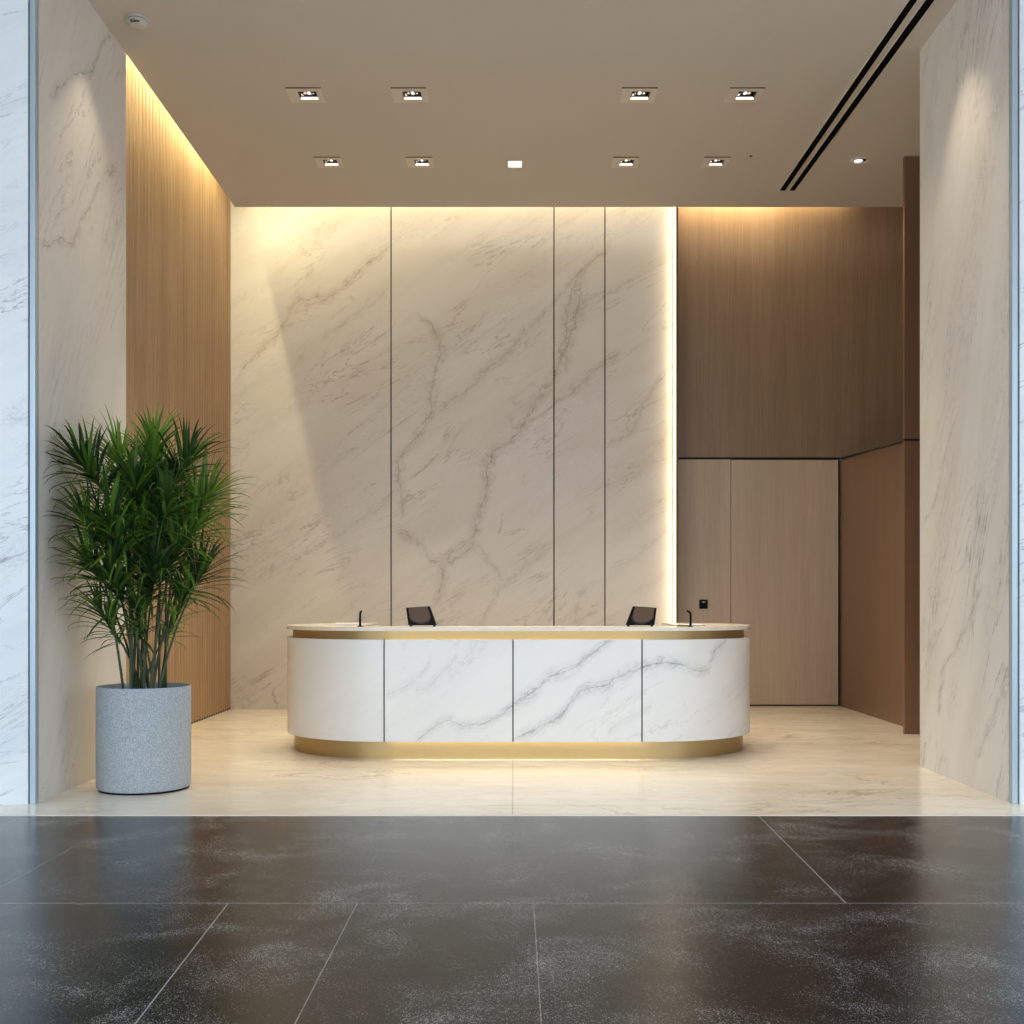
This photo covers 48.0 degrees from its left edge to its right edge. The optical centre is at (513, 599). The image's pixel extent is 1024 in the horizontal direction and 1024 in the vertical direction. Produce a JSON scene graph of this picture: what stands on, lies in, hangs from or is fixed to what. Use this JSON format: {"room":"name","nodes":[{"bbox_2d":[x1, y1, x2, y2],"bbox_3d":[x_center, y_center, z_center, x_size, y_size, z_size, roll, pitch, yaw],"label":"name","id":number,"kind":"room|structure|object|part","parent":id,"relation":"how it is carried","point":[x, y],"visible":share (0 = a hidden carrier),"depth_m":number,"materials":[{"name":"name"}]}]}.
{"room":"lobby","nodes":[
{"label":"lobby","id":0,"kind":"room"},
{"bbox_2d":[0,0,125,803],"bbox_3d":[-5.643,-1.615,8.815,4.714,6.030,1.850,0,0,0],"label":"wall","id":1,"kind":"structure","parent":0,"point":[63,70],"depth_m":8.15,"materials":[{"name":"stone"}]},
{"bbox_2d":[126,54,230,723],"bbox_3d":[-3.772,-2.250,12.570,0.276,7.300,5.860,0,0,0],"label":"wall","id":2,"kind":"structure","parent":0,"point":[178,215],"depth_m":12.61,"materials":[{"name":"brown wood"}]},
{"bbox_2d":[231,202,672,708],"bbox_3d":[-0.900,-2.250,14.985,5.920,7.300,0.430,0,0,0],"label":"wall","id":3,"kind":"structure","parent":0,"point":[465,414],"depth_m":14.77,"materials":[{"name":"stone"}]},
{"bbox_2d":[673,207,677,622],"bbox_3d":[2.070,-2.250,14.780,0.050,7.300,0.210,0,0,0],"label":"light fin","id":4,"kind":"object","parent":3,"relation":"attached to","point":[675,209],"visible":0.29,"depth_m":14.74,"materials":[{"name":"white metal"}]},
{"bbox_2d":[0,816,1023,1023],"bbox_3d":[0.000,1.460,-0.775,22.000,0.120,16.450,0,0,0],"label":"floor","id":5,"kind":"structure","parent":0,"point":[104,919],"depth_m":5.09,"materials":[{"name":"stone"}]},
{"bbox_2d":[0,706,1023,814],"bbox_3d":[0.000,1.460,11.545,16.000,0.120,8.110,0,0,0],"label":"floor","id":6,"kind":"structure","parent":0,"point":[792,760],"depth_m":8.82,"materials":[{"name":"stone"}]},
{"bbox_2d":[43,398,262,794],"bbox_3d":[-2.572,-0.061,8.495,1.418,2.922,1.491,0,0,0],"label":"potted palm","id":7,"kind":"object","parent":6,"relation":"on","point":[143,726],"visible":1,"depth_m":8.30,"materials":[{"name":"green plant"}]},
{"bbox_3d":[-2.954,0.103,8.360,0.022,1.216,0.281,0,0,41],"label":"stem","id":8,"kind":"part","parent":7,"relation":"part of","materials":[{"name":"green plant"}]},
{"bbox_3d":[-2.932,-0.111,8.402,0.280,1.645,0.334,0,0,0],"label":"stem","id":9,"kind":"part","parent":7,"relation":"part of","materials":[{"name":"green plant"}]},
{"bbox_3d":[-2.935,0.240,8.499,0.217,0.947,0.447,0,0,0],"label":"stem","id":10,"kind":"part","parent":7,"relation":"part of","materials":[{"name":"green plant"}]},
{"bbox_3d":[-2.898,0.421,8.550,0.022,0.585,0.352,0,0,37],"label":"stem","id":11,"kind":"part","parent":7,"relation":"part of","materials":[{"name":"green plant"}]},
{"bbox_3d":[-2.797,0.112,8.364,0.149,1.200,0.297,0,0,0],"label":"stem","id":12,"kind":"part","parent":7,"relation":"part of","materials":[{"name":"green plant"}]},
{"bbox_3d":[-2.845,-0.019,8.513,0.023,1.461,0.225,0,0,-23],"label":"stem","id":13,"kind":"part","parent":7,"relation":"part of","materials":[{"name":"green plant"}]},
{"bbox_3d":[-2.803,0.290,8.432,0.178,0.845,0.354,0,0,0],"label":"stem","id":14,"kind":"part","parent":7,"relation":"part of","materials":[{"name":"green plant"}]},
{"bbox_3d":[-2.772,-0.036,8.384,0.023,1.493,0.159,0,0,-34],"label":"stem","id":15,"kind":"part","parent":7,"relation":"part of","materials":[{"name":"green plant"}]},
{"bbox_3d":[-2.790,0.116,8.549,0.023,1.190,0.247,0,0,-21],"label":"stem","id":16,"kind":"part","parent":7,"relation":"part of","materials":[{"name":"green plant"}]},
{"bbox_3d":[-2.852,0.174,8.683,0.209,1.074,0.057,0,0,0],"label":"stem","id":17,"kind":"part","parent":7,"relation":"part of","materials":[{"name":"green plant"}]},
{"bbox_3d":[-2.808,0.032,8.706,0.023,1.357,0.082,0,0,11],"label":"stem","id":18,"kind":"part","parent":7,"relation":"part of","materials":[{"name":"green plant"}]},
{"bbox_3d":[-2.758,-0.059,8.584,0.165,1.540,0.162,0,0,0],"label":"stem","id":19,"kind":"part","parent":7,"relation":"part of","materials":[{"name":"green plant"}]},
{"bbox_2d":[96,682,190,793],"bbox_3d":[-2.754,1.012,8.560,0.678,0.752,0.678,0,0,0],"label":"planter","id":20,"kind":"object","parent":7,"relation":"attached to","point":[143,729],"depth_m":8.27,"materials":[{"name":"grey stone"}]},
{"bbox_2d":[98,786,188,794],"bbox_3d":[-2.754,1.393,8.560,0.648,0.013,0.648,0,0,0],"label":"base","id":21,"kind":"object","parent":20,"relation":"attached to","point":[170,789],"depth_m":8.26,"materials":[{"name":"black plastic"}]},
{"bbox_3d":[-2.701,0.398,8.447,0.023,0.627,0.196,0,0,23],"label":"stem","id":22,"kind":"part","parent":7,"relation":"part of","materials":[{"name":"green plant"}]},
{"bbox_3d":[-2.707,-0.167,8.492,0.077,1.754,0.023,0,0,-41],"label":"stem","id":23,"kind":"part","parent":7,"relation":"part of","materials":[{"name":"green plant"}]},
{"bbox_3d":[-2.684,0.276,8.447,0.023,0.874,0.391,0,0,-30],"label":"stem","id":24,"kind":"part","parent":7,"relation":"part of","materials":[{"name":"green plant"}]},
{"bbox_3d":[-2.648,-0.047,8.629,0.036,1.518,0.373,0,0,0],"label":"stem","id":25,"kind":"part","parent":7,"relation":"part of","materials":[{"name":"green plant"}]},
{"bbox_3d":[-2.677,0.163,8.692,0.023,1.096,0.256,0,0,-15],"label":"stem","id":26,"kind":"part","parent":7,"relation":"part of","materials":[{"name":"green plant"}]},
{"bbox_3d":[-2.638,0.415,8.550,0.282,0.596,0.023,0,0,-25],"label":"stem","id":27,"kind":"part","parent":7,"relation":"part of","materials":[{"name":"green plant"}]},
{"bbox_3d":[-2.581,0.193,8.417,0.181,1.035,0.056,0,0,0],"label":"stem","id":28,"kind":"part","parent":7,"relation":"part of","materials":[{"name":"green plant"}]},
{"bbox_3d":[-2.571,0.047,8.488,0.023,1.329,0.362,0,0,-16],"label":"stem","id":29,"kind":"part","parent":7,"relation":"part of","materials":[{"name":"green plant"}]},
{"bbox_3d":[-2.503,-0.011,8.560,0.393,1.444,0.021,0,0,-5],"label":"stem","id":30,"kind":"part","parent":7,"relation":"part of","materials":[{"name":"green plant"}]},
{"bbox_3d":[-2.548,-0.133,8.599,0.194,1.687,0.089,0,0,0],"label":"stem","id":31,"kind":"part","parent":7,"relation":"part of","materials":[{"name":"green plant"}]},
{"bbox_3d":[-2.528,0.103,8.588,0.339,1.217,0.023,0,0,30],"label":"stem","id":32,"kind":"part","parent":7,"relation":"part of","materials":[{"name":"green plant"}]},
{"bbox_3d":[-2.494,0.280,8.533,0.316,0.865,0.023,0,0,-36],"label":"stem","id":33,"kind":"part","parent":7,"relation":"part of","materials":[{"name":"green plant"}]},
{"bbox_2d":[287,623,750,758],"bbox_3d":[0.043,0.819,11.038,4.424,1.163,1.973,0,0,0],"label":"reception desk","id":34,"kind":"object","parent":6,"relation":"on","point":[372,690],"depth_m":10.07,"materials":[{"name":"white stone"}]},
{"bbox_3d":[-1.713,0.795,10.978,0.885,0.894,1.975,0,0,-8],"label":"panel","id":35,"kind":"part","parent":34,"relation":"part of","materials":[{"name":"white stone"}]},
{"bbox_2d":[334,623,362,625],"bbox_3d":[-1.545,0.226,10.750,0.250,0.022,0.200,0,0,0],"label":"paper stack","id":36,"kind":"object","parent":34,"relation":"on","point":[335,624],"visible":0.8,"depth_m":10.65,"materials":[{"name":"white paper"}]},
{"bbox_2d":[357,610,362,626],"bbox_3d":[-1.362,0.163,10.180,0.048,0.147,0.048,0,0,0],"label":"gooseneck microphone","id":37,"kind":"object","parent":34,"relation":"on","point":[360,612],"visible":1,"depth_m":10.17,"materials":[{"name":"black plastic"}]},
{"bbox_2d":[406,606,436,626],"bbox_3d":[-0.828,0.146,10.274,0.272,0.182,0.112,0,0,0],"label":"terminal","id":38,"kind":"object","parent":34,"relation":"on","point":[415,615],"visible":1,"depth_m":10.24,"materials":[{"name":"black plastic"}]},
{"bbox_3d":[-0.844,0.131,10.245,0.198,0.139,0.046,0,0,0],"label":"panel","id":39,"kind":"part","parent":38,"relation":"part of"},
{"bbox_3d":[-0.573,0.795,10.075,1.116,0.894,0.030,0,0,0],"label":"panel","id":40,"kind":"part","parent":34,"relation":"part of","materials":[{"name":"stone"}]},
{"bbox_2d":[287,623,750,630],"bbox_3d":[0.043,0.255,11.038,4.424,0.035,1.973,0,0,0],"label":"countertop","id":41,"kind":"structure","parent":34,"relation":"on","point":[317,626],"depth_m":10.08,"materials":[{"name":"stone"}]},
{"bbox_3d":[0.555,0.795,10.075,1.117,0.894,0.030,0,0,0],"label":"panel","id":42,"kind":"part","parent":34,"relation":"part of","materials":[{"name":"stone"}]},
{"bbox_2d":[626,606,656,626],"bbox_3d":[1.138,0.146,10.274,0.272,0.182,0.112,0,0,0],"label":"terminal","id":43,"kind":"object","parent":34,"relation":"on","point":[638,615],"visible":1,"depth_m":10.24,"materials":[{"name":"black plastic"}]},
{"bbox_3d":[1.154,0.131,10.245,0.198,0.139,0.046,0,0,0],"label":"panel","id":44,"kind":"part","parent":43,"relation":"part of","materials":[{"name":"black plastic"}]},
{"bbox_2d":[687,610,692,626],"bbox_3d":[1.556,0.162,10.180,0.062,0.149,0.048,0,0,0],"label":"gooseneck microphone","id":45,"kind":"object","parent":34,"relation":"on","point":[689,612],"visible":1,"depth_m":10.17,"materials":[{"name":"black plastic"}]},
{"bbox_2d":[680,624,704,625],"bbox_3d":[1.650,0.231,10.625,0.210,0.012,0.200,0,0,0],"label":"pad","id":46,"kind":"object","parent":34,"relation":"on","point":[680,624],"visible":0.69,"depth_m":10.56,"materials":[{"name":"white paper"}]},
{"bbox_3d":[1.776,0.795,10.935,0.912,0.894,1.985,0,0,12],"label":"panel","id":47,"kind":"part","parent":34,"relation":"part of","materials":[{"name":"stone"}]},
{"bbox_2d":[0,815,1023,815],"bbox_3d":[0.000,1.460,7.470,16.000,0.121,0.040,0,0,0],"label":"trim","id":48,"kind":"structure","parent":0,"point":[0,815],"depth_m":7.46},
{"bbox_2d":[89,0,956,206],"bbox_3d":[1.007,-4.700,9.030,8.586,0.140,9.040,0,0,0],"label":"ceiling","id":49,"kind":"structure","parent":0,"point":[538,84],"depth_m":10.62,"materials":[{"name":"paint"}]},
{"bbox_2d":[125,13,148,29],"bbox_3d":[-3.000,-4.596,9.160,0.180,0.069,0.180,0,0,0],"label":"smoke detector","id":50,"kind":"object","parent":49,"relation":"attached to","point":[136,21],"visible":1,"depth_m":9.11,"materials":[{"name":"white plastic"}]},
{"bbox_2d":[285,87,325,102],"bbox_3d":[-1.907,-4.689,10.539,0.320,0.135,0.303,0,0,0],"label":"recessed light","id":51,"kind":"object","parent":49,"relation":"in","point":[294,93],"visible":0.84,"depth_m":10.56,"materials":[{"name":"paint"}]},
{"bbox_2d":[314,157,343,167],"bbox_3d":[-1.956,-4.689,12.156,0.275,0.135,0.288,0,0,0],"label":"recessed light","id":52,"kind":"object","parent":49,"relation":"in","point":[320,161],"visible":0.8,"depth_m":12.18,"materials":[{"name":"beige metal"}]},
{"bbox_2d":[391,87,428,102],"bbox_3d":[-0.953,-4.689,10.539,0.320,0.135,0.303,0,0,0],"label":"recessed light","id":53,"kind":"object","parent":49,"relation":"in","point":[398,93],"visible":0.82,"depth_m":10.56,"materials":[{"name":"beige metal"}]},
{"bbox_2d":[406,157,433,167],"bbox_3d":[-0.994,-4.689,12.156,0.275,0.135,0.288,0,0,0],"label":"recessed light","id":54,"kind":"object","parent":49,"relation":"in","point":[411,161],"visible":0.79,"depth_m":12.20,"materials":[{"name":"beige metal"}]},
{"bbox_2d":[508,161,521,167],"bbox_3d":[0.010,-4.654,12.220,0.156,0.052,0.196,0,0,0],"label":"recessed light","id":55,"kind":"object","parent":49,"relation":"in","point":[511,164],"visible":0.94,"depth_m":12.26,"materials":[{"name":"paint"}]},
{"bbox_2d":[611,157,638,167],"bbox_3d":[1.173,-4.689,12.156,0.275,0.135,0.288,0,0,0],"label":"recessed light","id":56,"kind":"object","parent":49,"relation":"in","point":[616,161],"visible":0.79,"depth_m":12.19,"materials":[{"name":"beige metal"}]},
{"bbox_2d":[619,87,657,102],"bbox_3d":[1.137,-4.689,10.539,0.320,0.135,0.303,0,0,0],"label":"recessed light","id":57,"kind":"object","parent":49,"relation":"in","point":[627,92],"visible":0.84,"depth_m":10.56,"materials":[{"name":"beige metal"}]},
{"bbox_2d":[700,157,730,167],"bbox_3d":[2.125,-4.689,12.156,0.275,0.135,0.288,0,0,0],"label":"recessed light","id":58,"kind":"object","parent":49,"relation":"in","point":[706,161],"visible":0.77,"depth_m":12.19,"materials":[{"name":"beige metal"}]},
{"bbox_2d":[724,87,764,102],"bbox_3d":[2.109,-4.689,10.539,0.320,0.135,0.303,0,0,0],"label":"recessed light","id":59,"kind":"object","parent":49,"relation":"in","point":[733,92],"visible":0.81,"depth_m":10.56,"materials":[{"name":"beige metal"}]},
{"bbox_2d":[779,0,934,190],"bbox_3d":[3.148,-4.625,9.245,0.224,0.008,7.493,0,0,-1],"label":"ceiling vent","id":60,"kind":"object","parent":49,"relation":"in","point":[924,7],"visible":1,"depth_m":10.34,"materials":[{"name":"metal"}]},
{"bbox_2d":[850,156,869,164],"bbox_3d":[3.640,-4.622,12.100,0.200,0.013,0.200,0,0,0],"label":"recessed light","id":61,"kind":"object","parent":49,"relation":"in","point":[857,160],"visible":1,"depth_m":12.09,"materials":[{"name":"paint"}]},
{"bbox_2d":[678,207,902,705],"bbox_3d":[3.730,-2.250,15.330,3.340,7.300,0.300,0,0,0],"label":"wall","id":62,"kind":"structure","parent":0,"point":[790,319],"depth_m":15.18,"materials":[{"name":"brown wood"}]},
{"bbox_2d":[699,600,707,608],"bbox_3d":[2.500,0.055,15.167,0.110,0.120,0.024,0,0,0],"label":"card reader","id":63,"kind":"object","parent":62,"relation":"attached to","point":[703,604],"visible":1,"depth_m":15.16,"materials":[{"name":"black plastic"}]},
{"bbox_3d":[2.459,-0.228,15.280,0.798,3.255,0.200,0,0,0],"label":"panel","id":64,"kind":"part","parent":62,"relation":"part of","materials":[{"name":"brown wood"}]},
{"bbox_2d":[731,460,837,704],"bbox_3d":[3.571,-0.234,15.204,1.410,3.232,0.052,0,0,0],"label":"door","id":65,"kind":"structure","parent":62,"relation":"in","point":[784,513],"depth_m":15.18,"materials":[{"name":"brown wood"}]},
{"bbox_2d":[839,441,902,725],"bbox_3d":[4.800,-0.237,13.765,1.000,3.275,3.430,0,0,0],"label":"wall","id":66,"kind":"structure","parent":0,"point":[870,481],"depth_m":13.80,"materials":[{"name":"brown wood"}]},
{"bbox_2d":[903,156,919,733],"bbox_3d":[4.688,-2.250,12.025,1.225,7.300,0.050,0,0,0],"label":"wall","id":67,"kind":"structure","parent":0,"point":[911,164],"depth_m":12.00,"materials":[{"name":"brown wood"}]},
{"bbox_3d":[4.688,-3.792,12.025,1.225,4.215,0.050,0,0,0],"label":"panel","id":68,"kind":"part","parent":67,"relation":"part of","materials":[{"name":"brown wood"}]},
{"bbox_2d":[920,0,1023,803],"bbox_3d":[5.710,-1.615,8.790,4.580,6.030,1.800,0,0,0],"label":"wall","id":69,"kind":"structure","parent":0,"point":[972,63],"depth_m":8.62,"materials":[{"name":"stone"}]}
]}

